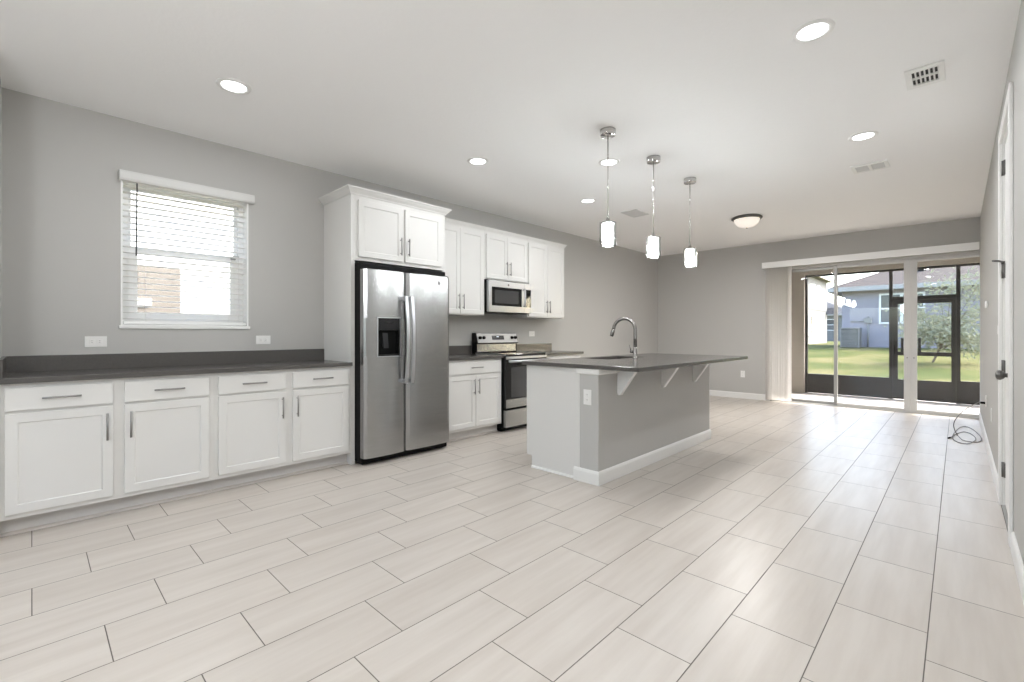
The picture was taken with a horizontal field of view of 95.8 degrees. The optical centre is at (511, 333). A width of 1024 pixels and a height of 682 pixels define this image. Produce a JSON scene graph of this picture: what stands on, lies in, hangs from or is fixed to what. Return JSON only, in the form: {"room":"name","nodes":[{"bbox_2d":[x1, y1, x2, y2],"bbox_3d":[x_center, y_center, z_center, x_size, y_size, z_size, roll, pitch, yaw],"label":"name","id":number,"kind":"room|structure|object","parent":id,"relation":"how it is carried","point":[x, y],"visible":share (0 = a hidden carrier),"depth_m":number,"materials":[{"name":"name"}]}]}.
{"room":"kitchen","nodes":[
{"label":"kitchen","id":0,"kind":"room"},
{"bbox_2d":[0,79,1,357],"bbox_3d":[-3.109,-0.210,2.722,0.585,2.743,0.125,0,0,44],"label":"wall","id":1,"kind":"structure","parent":0,"point":[0,79],"depth_m":2.87,"materials":[{"name":"grey paint"}]},
{"bbox_2d":[2,88,657,356],"bbox_3d":[-1.599,-0.210,4.826,0.160,2.743,13.430,0,0,44],"label":"wall","id":2,"kind":"structure","parent":0,"point":[61,162],"depth_m":3.64,"materials":[{"name":"grey paint"}]},
{"bbox_2d":[85,336,106,346],"bbox_3d":[-2.960,0.056,3.292,0.008,0.075,0.118,0,0,44],"label":"electrical outlet","id":3,"kind":"object","parent":2,"relation":"attached to","point":[90,341],"visible":1,"depth_m":3.29,"materials":[{"name":"white plastic"}]},
{"bbox_2d":[119,181,249,328],"bbox_3d":[-2.628,-0.603,3.749,0.172,1.130,0.872,0,0,44],"label":"window","id":4,"kind":"structure","parent":2,"relation":"in","point":[245,235],"depth_m":3.74,"materials":[{"name":"white plastic"}]},
{"bbox_2d":[119,169,254,324],"bbox_3d":[-2.573,-0.634,3.713,0.122,1.123,0.895,0,0,44],"label":"window blind","id":5,"kind":"object","parent":4,"relation":"attached to","point":[137,179],"visible":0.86,"depth_m":3.68,"materials":[{"name":"white plastic"}]},
{"bbox_2d":[256,336,269,343],"bbox_3d":[-2.195,0.054,4.085,0.008,0.075,0.118,0,0,44],"label":"electrical outlet","id":6,"kind":"object","parent":2,"relation":"attached to","point":[259,339],"visible":1,"depth_m":4.08,"materials":[{"name":"white plastic"}]},
{"bbox_2d":[449,345,471,354],"bbox_3d":[-0.802,0.198,5.520,0.020,0.106,0.831,0,0,44],"label":"backsplash","id":7,"kind":"structure","parent":2,"relation":"attached to","point":[464,349],"depth_m":5.68,"materials":[{"name":"grey stone"}]},
{"bbox_2d":[445,217,485,315],"bbox_3d":[-0.695,-0.749,5.369,0.381,1.062,0.761,0,0,44],"label":"upper cabinet","id":8,"kind":"object","parent":2,"relation":"attached to","point":[464,241],"visible":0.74,"depth_m":5.31,"materials":[{"name":"paint"}]},
{"bbox_2d":[484,227,528,283],"bbox_3d":[-0.165,-0.970,5.919,0.381,0.620,0.763,0,0,44],"label":"upper cabinet","id":9,"kind":"object","parent":2,"relation":"attached to","point":[505,252],"visible":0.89,"depth_m":5.77,"materials":[{"name":"paint"}]},
{"bbox_2d":[484,279,530,314],"bbox_3d":[-0.139,-0.457,5.896,0.449,0.398,0.757,0,0,44],"label":"microwave","id":10,"kind":"object","parent":9,"relation":"attached to","point":[500,297],"visible":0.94,"depth_m":5.73,"materials":[{"name":"silver metal"}]},
{"bbox_2d":[529,331,534,335],"bbox_3d":[0.287,0.000,6.660,0.008,0.075,0.118,0,0,44],"label":"electrical outlet","id":11,"kind":"object","parent":2,"relation":"attached to","point":[531,333],"visible":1,"depth_m":6.66,"materials":[{"name":"white plastic"}]},
{"bbox_2d":[517,343,551,350],"bbox_3d":[0.301,0.198,6.664,0.020,0.106,0.835,0,0,44],"label":"backsplash","id":12,"kind":"structure","parent":2,"relation":"attached to","point":[520,347],"depth_m":6.67,"materials":[{"name":"grey stone"}]},
{"bbox_2d":[509,236,566,318],"bbox_3d":[0.387,-0.749,6.491,0.381,1.062,0.822,0,0,44],"label":"upper cabinet","id":13,"kind":"object","parent":2,"relation":"attached to","point":[545,259],"visible":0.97,"depth_m":6.34,"materials":[{"name":"paint"}]},
{"bbox_2d":[0,0,1020,255],"bbox_3d":[0.128,-1.656,3.162,4.936,0.150,13.430,0,0,44],"label":"ceiling","id":14,"kind":"structure","parent":0,"point":[396,94],"depth_m":3.02,"materials":[{"name":"white paint"}]},
{"bbox_2d":[216,78,250,94],"bbox_3d":[-1.774,-1.576,2.953,0.196,0.010,0.196,0,0,44],"label":"recessed light","id":15,"kind":"object","parent":14,"relation":"in","point":[231,85],"visible":1,"depth_m":2.95,"materials":[{"name":"white plastic"}]},
{"bbox_2d":[467,157,488,164],"bbox_3d":[-0.311,-1.576,4.236,0.196,0.010,0.196,0,0,44],"label":"recessed light","id":16,"kind":"object","parent":14,"relation":"in","point":[474,160],"visible":1,"depth_m":4.22,"materials":[{"name":"white plastic"}]},
{"bbox_2d":[580,198,595,202],"bbox_3d":[0.902,-1.576,5.490,0.196,0.010,0.196,0,0,44],"label":"recessed light","id":17,"kind":"object","parent":14,"relation":"in","point":[586,200],"visible":1,"depth_m":5.47,"materials":[{"name":"white plastic"}]},
{"bbox_2d":[599,126,616,245],"bbox_3d":[0.744,-1.132,3.589,0.132,0.898,0.132,0,0,44],"label":"pendant light","id":18,"kind":"object","parent":14,"relation":"hanging from","point":[609,132],"visible":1,"depth_m":3.56,"materials":[{"name":"white glass"}]},
{"bbox_2d":[602,223,612,244],"bbox_3d":[0.744,-0.775,3.589,0.084,0.157,0.084,0,0,44],"label":"diffuser","id":19,"kind":"object","parent":18,"relation":"attached to","point":[607,228],"depth_m":3.55,"materials":[{"name":"white glass"}]},
{"bbox_2d":[598,158,619,165],"bbox_3d":[0.893,-1.576,4.260,0.196,0.010,0.196,0,0,44],"label":"recessed light","id":20,"kind":"object","parent":14,"relation":"in","point":[612,161],"visible":0.9,"depth_m":4.25,"materials":[{"name":"white plastic"}]},
{"bbox_2d":[621,209,648,217],"bbox_3d":[1.611,-1.576,6.059,0.230,0.009,0.340,0,0,44],"label":"ceiling vent","id":21,"kind":"object","parent":14,"relation":"in","point":[633,213],"visible":1,"depth_m":6.06,"materials":[{"name":"grey metal"}]},
{"bbox_2d":[624,210,645,216],"bbox_3d":[1.611,-1.578,6.059,0.190,0.005,0.300,0,0,44],"label":"grille","id":22,"kind":"object","parent":21,"relation":"attached to","point":[633,213],"depth_m":6.06,"materials":[{"name":"grey"}]},
{"bbox_2d":[646,155,660,256],"bbox_3d":[1.267,-1.132,4.146,0.132,0.898,0.132,0,0,44],"label":"pendant light","id":23,"kind":"object","parent":14,"relation":"hanging from","point":[652,159],"visible":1,"depth_m":4.11,"materials":[{"name":"white glass"}]},
{"bbox_2d":[649,238,657,256],"bbox_3d":[1.267,-0.775,4.146,0.084,0.157,0.084,0,0,44],"label":"diffuser","id":24,"kind":"object","parent":23,"relation":"attached to","point":[653,242],"depth_m":4.11,"materials":[{"name":"white glass"}]},
{"bbox_2d":[683,177,696,266],"bbox_3d":[1.813,-1.132,4.717,0.132,0.898,0.132,0,0,44],"label":"pendant light","id":25,"kind":"object","parent":14,"relation":"hanging from","point":[689,181],"visible":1,"depth_m":4.69,"materials":[{"name":"white glass"}]},
{"bbox_2d":[686,249,693,265],"bbox_3d":[1.813,-0.775,4.717,0.084,0.157,0.084,0,0,44],"label":"diffuser","id":26,"kind":"object","parent":25,"relation":"attached to","point":[689,252],"depth_m":4.68,"materials":[{"name":"white glass"}]},
{"bbox_2d":[731,214,762,228],"bbox_3d":[3.180,-1.502,6.268,0.380,0.158,0.380,0,0,44],"label":"flush light","id":27,"kind":"object","parent":14,"relation":"attached to","point":[746,221],"visible":1,"depth_m":6.16,"materials":[{"name":"white glass"}]},
{"bbox_2d":[791,18,834,43],"bbox_3d":[1.570,-1.576,2.417,0.196,0.010,0.196,0,0,44],"label":"recessed light","id":28,"kind":"object","parent":14,"relation":"in","point":[814,30],"visible":1,"depth_m":2.41,"materials":[{"name":"white plastic"}]},
{"bbox_2d":[848,131,878,141],"bbox_3d":[2.806,-1.576,3.700,0.196,0.010,0.196,0,0,44],"label":"recessed light","id":29,"kind":"object","parent":14,"relation":"in","point":[865,135],"visible":1,"depth_m":3.69,"materials":[{"name":"white plastic"}]},
{"bbox_2d":[850,159,889,173],"bbox_3d":[3.380,-1.574,4.367,0.275,0.013,0.240,0,0,44],"label":"ceiling vent","id":30,"kind":"object","parent":14,"relation":"in","point":[882,164],"visible":1,"depth_m":4.35,"materials":[{"name":"white plastic"}]},
{"bbox_2d":[904,60,945,90],"bbox_3d":[2.523,-1.574,2.828,0.180,0.012,0.283,0,0,44],"label":"ceiling vent","id":31,"kind":"object","parent":14,"relation":"in","point":[932,73],"visible":1,"depth_m":2.82,"materials":[{"name":"white plastic"}]},
{"bbox_2d":[0,395,1023,681],"bbox_3d":[0.107,1.222,3.140,4.936,0.120,13.370,0,0,44],"label":"floor","id":32,"kind":"structure","parent":0,"point":[794,542],"depth_m":2.26,"materials":[{"name":"tile"}]},
{"bbox_2d":[0,373,213,537],"bbox_3d":[-2.694,0.722,3.136,0.601,0.877,1.043,0,0,44],"label":"base cabinet","id":33,"kind":"object","parent":32,"relation":"on","point":[71,451],"visible":1,"depth_m":2.89,"materials":[{"name":"paint"}]},
{"bbox_2d":[0,349,352,384],"bbox_3d":[-2.336,0.213,3.519,0.588,0.138,2.090,0,0,44],"label":"countertop","id":34,"kind":"structure","parent":33,"relation":"on","point":[40,368],"depth_m":3.37,"materials":[{"name":"grey stone"}]},
{"bbox_2d":[211,366,350,492],"bbox_3d":[-1.969,0.722,3.889,0.601,0.877,1.048,0,0,44],"label":"base cabinet","id":35,"kind":"object","parent":32,"relation":"on","point":[269,424],"visible":0.98,"depth_m":3.65,"materials":[{"name":"paint"}]},
{"bbox_2d":[319,184,451,464],"bbox_3d":[-1.242,-0.071,4.642,0.602,2.462,1.143,0,0,44],"label":"tall cabinet","id":36,"kind":"object","parent":32,"relation":"on","point":[365,225],"visible":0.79,"depth_m":4.30,"materials":[{"name":"paint"}]},
{"bbox_2d":[355,262,448,464],"bbox_3d":[-1.167,0.263,4.564,0.765,1.793,0.948,0,0,44],"label":"refrigerator","id":37,"kind":"object","parent":32,"relation":"on","point":[402,313],"visible":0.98,"depth_m":4.26,"materials":[{"name":"silver metal"}]},
{"bbox_2d":[449,358,500,441],"bbox_3d":[-0.593,0.722,5.317,0.601,0.877,0.830,0,0,44],"label":"base cabinet","id":38,"kind":"object","parent":32,"relation":"on","point":[475,384],"visible":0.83,"depth_m":5.13,"materials":[{"name":"paint"}]},
{"bbox_2d":[449,345,503,360],"bbox_3d":[-0.598,0.213,5.323,0.588,0.138,0.831,0,0,44],"label":"countertop","id":39,"kind":"structure","parent":38,"relation":"on","point":[464,352],"depth_m":5.42,"materials":[{"name":"grey stone"}]},
{"bbox_2d":[472,333,548,431],"bbox_3d":[-0.007,0.575,5.856,0.662,1.170,0.749,0,0,44],"label":"stove","id":40,"kind":"object","parent":32,"relation":"on","point":[513,373],"visible":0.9,"depth_m":5.59,"materials":[{"name":"silver metal"}]},
{"bbox_2d":[491,351,545,355],"bbox_3d":[-0.008,0.249,5.857,0.518,0.016,0.735,0,0,44],"label":"cooktop","id":41,"kind":"object","parent":40,"relation":"in","point":[506,353],"depth_m":5.81,"materials":[{"name":"black glass"}]},
{"bbox_2d":[547,354,580,358],"bbox_3d":[0.510,0.722,6.461,0.601,0.877,0.829,0,0,44],"label":"base cabinet","id":42,"kind":"object","parent":32,"relation":"on","point":[567,355],"visible":0.05,"depth_m":6.30,"materials":[{"name":"paint"}]},
{"bbox_2d":[517,343,583,355],"bbox_3d":[0.513,0.213,6.474,0.588,0.138,0.855,0,0,44],"label":"countertop","id":43,"kind":"structure","parent":42,"relation":"on","point":[547,348],"depth_m":6.55,"materials":[{"name":"grey stone"}]},
{"bbox_2d":[527,364,710,485],"bbox_3d":[1.194,0.716,4.551,0.978,0.886,2.236,0,0,44],"label":"kitchen island","id":44,"kind":"object","parent":32,"relation":"on","point":[633,421],"visible":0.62,"depth_m":3.90,"materials":[{"name":"paint"}]},
{"bbox_2d":[583,389,590,404],"bbox_3d":[0.586,0.494,3.602,0.072,0.118,0.008,0,0,44],"label":"electrical outlet","id":45,"kind":"object","parent":44,"relation":"attached to","point":[586,393],"visible":1,"depth_m":3.60,"materials":[{"name":"white plastic"}]},
{"bbox_2d":[522,353,747,371],"bbox_3d":[1.313,0.256,4.526,1.134,0.032,2.370,0,0,44],"label":"island countertop","id":46,"kind":"structure","parent":44,"relation":"on","point":[646,361],"depth_m":4.01,"materials":[{"name":"grey stone"}]},
{"bbox_2d":[610,317,637,358],"bbox_3d":[1.104,0.037,4.566,0.282,0.406,0.055,0,0,33],"label":"faucet","id":47,"kind":"object","parent":46,"relation":"on","point":[634,351],"visible":1,"depth_m":4.51,"materials":[{"name":"silver metal"}]},
{"bbox_2d":[948,401,984,443],"bbox_3d":[5.199,0.940,5.307,0.292,0.441,1.266,0,0,44],"label":"power cord","id":48,"kind":"object","parent":32,"relation":"on","point":[981,402],"visible":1,"depth_m":5.11,"materials":[{"name":"white plastic"}]},
{"bbox_2d":[658,217,979,400],"bbox_3d":[4.769,-0.210,7.876,4.776,2.743,0.200,0,0,44],"label":"wall","id":49,"kind":"structure","parent":0,"point":[715,306],"depth_m":8.40,"materials":[{"name":"grey paint"}]},
{"bbox_2d":[709,390,769,400],"bbox_3d":[3.720,1.109,8.738,2.070,0.105,0.014,0,0,44],"label":"baseboard","id":50,"kind":"structure","parent":49,"relation":"attached to","point":[754,396],"depth_m":8.37,"materials":[{"name":"white paint"}]},
{"bbox_2d":[762,242,978,400],"bbox_3d":[5.308,-0.046,7.115,2.640,2.355,0.143,0,0,44],"label":"vertical blinds","id":51,"kind":"object","parent":49,"relation":"attached to","point":[778,274],"visible":1,"depth_m":7.80,"materials":[{"name":"white plastic"}]},
{"bbox_2d":[773,250,979,418],"bbox_3d":[5.546,0.035,7.176,2.666,2.343,0.120,0,0,44],"label":"door","id":52,"kind":"structure","parent":49,"relation":"in","point":[909,342],"depth_m":6.83,"materials":[{"name":"white metal"}]},
{"bbox_2d":[792,392,979,414],"bbox_3d":[6.547,1.287,7.801,7.800,0.150,2.280,0,0,44],"label":"floor","id":53,"kind":"structure","parent":0,"point":[886,402],"depth_m":8.16,"materials":[{"name":"concrete"}]},
{"bbox_2d":[792,275,804,392],"bbox_3d":[5.247,0.006,10.395,2.328,2.412,0.250,0,0,44],"label":"wall","id":54,"kind":"structure","parent":53,"relation":"on","point":[798,282],"depth_m":9.57,"materials":[{"name":"grey paint"}]},
{"bbox_2d":[805,263,979,404],"bbox_3d":[7.987,0.006,7.725,5.321,2.410,0.060,0,0,44],"label":"screen enclosure","id":55,"kind":"object","parent":53,"relation":"on","point":[967,392],"visible":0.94,"depth_m":8.69,"materials":[{"name":"brown metal"}]},
{"bbox_2d":[893,298,955,402],"bbox_3d":[7.369,0.292,8.290,0.846,1.820,0.085,0,0,44],"label":"screen door","id":56,"kind":"structure","parent":55,"relation":"attached to","point":[934,391],"depth_m":8.21,"materials":[{"name":"brown metal"}]},
{"bbox_2d":[980,0,1023,563],"bbox_3d":[1.844,-0.210,1.508,0.130,2.743,13.430,0,0,44],"label":"wall","id":57,"kind":"structure","parent":0,"point":[989,212],"depth_m":2.87,"materials":[{"name":"grey paint"}]},
{"bbox_2d":[979,412,997,496],"bbox_3d":[4.856,1.109,4.737,0.014,0.105,4.200,0,0,44],"label":"baseboard","id":58,"kind":"structure","parent":57,"relation":"attached to","point":[987,445],"depth_m":4.13,"materials":[{"name":"white paint"}]},
{"bbox_2d":[992,122,1007,512],"bbox_3d":[3.070,-0.066,2.826,0.191,2.455,0.800,0,0,44],"label":"door","id":59,"kind":"structure","parent":57,"relation":"in","point":[1001,374],"depth_m":3.09,"materials":[{"name":"white paint"}]},
{"bbox_2d":[1002,505,1007,528],"bbox_3d":[3.091,1.158,2.805,0.134,0.008,0.760,0,0,44],"label":"door","id":60,"kind":"structure","parent":57,"relation":"in","point":[1003,506],"depth_m":2.96,"materials":[{"name":"white wood"}]},
{"bbox_2d":[998,82,1012,546],"bbox_3d":[3.040,-0.103,2.855,0.017,2.530,0.950,0,0,44],"label":"trim","id":61,"kind":"structure","parent":57,"relation":"attached to","point":[1007,115],"depth_m":2.54,"materials":[{"name":"white paint"}]},
{"bbox_2d":[1010,532,1023,604],"bbox_3d":[-0.044,1.109,-0.347,0.014,0.105,7.840,0,0,44],"label":"baseboard","id":62,"kind":"structure","parent":57,"relation":"attached to","point":[1015,552],"depth_m":2.21,"materials":[{"name":"white paint"}]},
{"bbox_3d":[6.550,-1.523,7.805,7.800,0.130,2.170,0,0,44],"label":"ceiling","id":63,"kind":"structure","parent":0,"visible":0},
{"bbox_2d":[792,257,979,275],"bbox_3d":[7.216,-1.329,8.496,7.800,0.258,0.250,0,0,44],"label":"beam","id":64,"kind":"structure","parent":63,"relation":"attached to","point":[972,259],"depth_m":8.56,"materials":[{"name":"grey paint"}]},
{"label":"outside","id":65,"kind":"structure","parent":0,"visible":0},
{"bbox_2d":[808,341,979,381],"bbox_3d":[28.453,0.987,29.520,120.000,0.850,98.000,0,0,44],"label":"ground","id":66,"kind":"structure","parent":65,"point":[862,361],"depth_m":13.60,"materials":[{"name":"green plant"}]},
{"bbox_2d":[131,191,232,313],"bbox_3d":[-5.922,-2.338,9.180,7.330,8.200,23.600,0,0,44],"label":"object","id":67,"kind":"structure","parent":66,"relation":"on","point":[150,263],"depth_m":7.86,"materials":[{"name":"grey paint"}]},
{"bbox_2d":[808,276,833,343],"bbox_3d":[19.625,-2.913,38.099,10.220,8.250,9.940,0,0,44],"label":"house","id":68,"kind":"structure","parent":66,"relation":"on","point":[818,311],"depth_m":35.66,"materials":[{"name":"grey paint"}]},
{"bbox_2d":[827,301,841,340],"bbox_3d":[35.477,-1.438,53.306,7.940,5.200,10.840,0,0,44],"label":"house","id":69,"kind":"structure","parent":66,"relation":"on","point":[830,318],"depth_m":48.36,"materials":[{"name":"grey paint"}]},
{"bbox_2d":[840,328,861,347],"bbox_3d":[14.592,0.262,19.894,0.900,1.040,0.900,0,0,44],"label":"air conditioner","id":70,"kind":"object","parent":66,"relation":"on","point":[849,337],"visible":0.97,"depth_m":19.69,"materials":[{"name":"metal"}]},
{"bbox_2d":[827,265,979,348],"bbox_3d":[23.594,-1.923,20.314,14.160,5.830,12.940,0,0,44],"label":"house","id":71,"kind":"structure","parent":66,"relation":"on","point":[865,300],"depth_m":19.62,"materials":[{"name":"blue paint"}]},
{"bbox_2d":[883,266,979,361],"bbox_3d":[12.426,-0.606,13.139,2.928,2.990,2.470,0,0,44],"label":"tree","id":72,"kind":"object","parent":66,"relation":"on","point":[940,329],"visible":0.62,"depth_m":13.06,"materials":[{"name":"green plant"}]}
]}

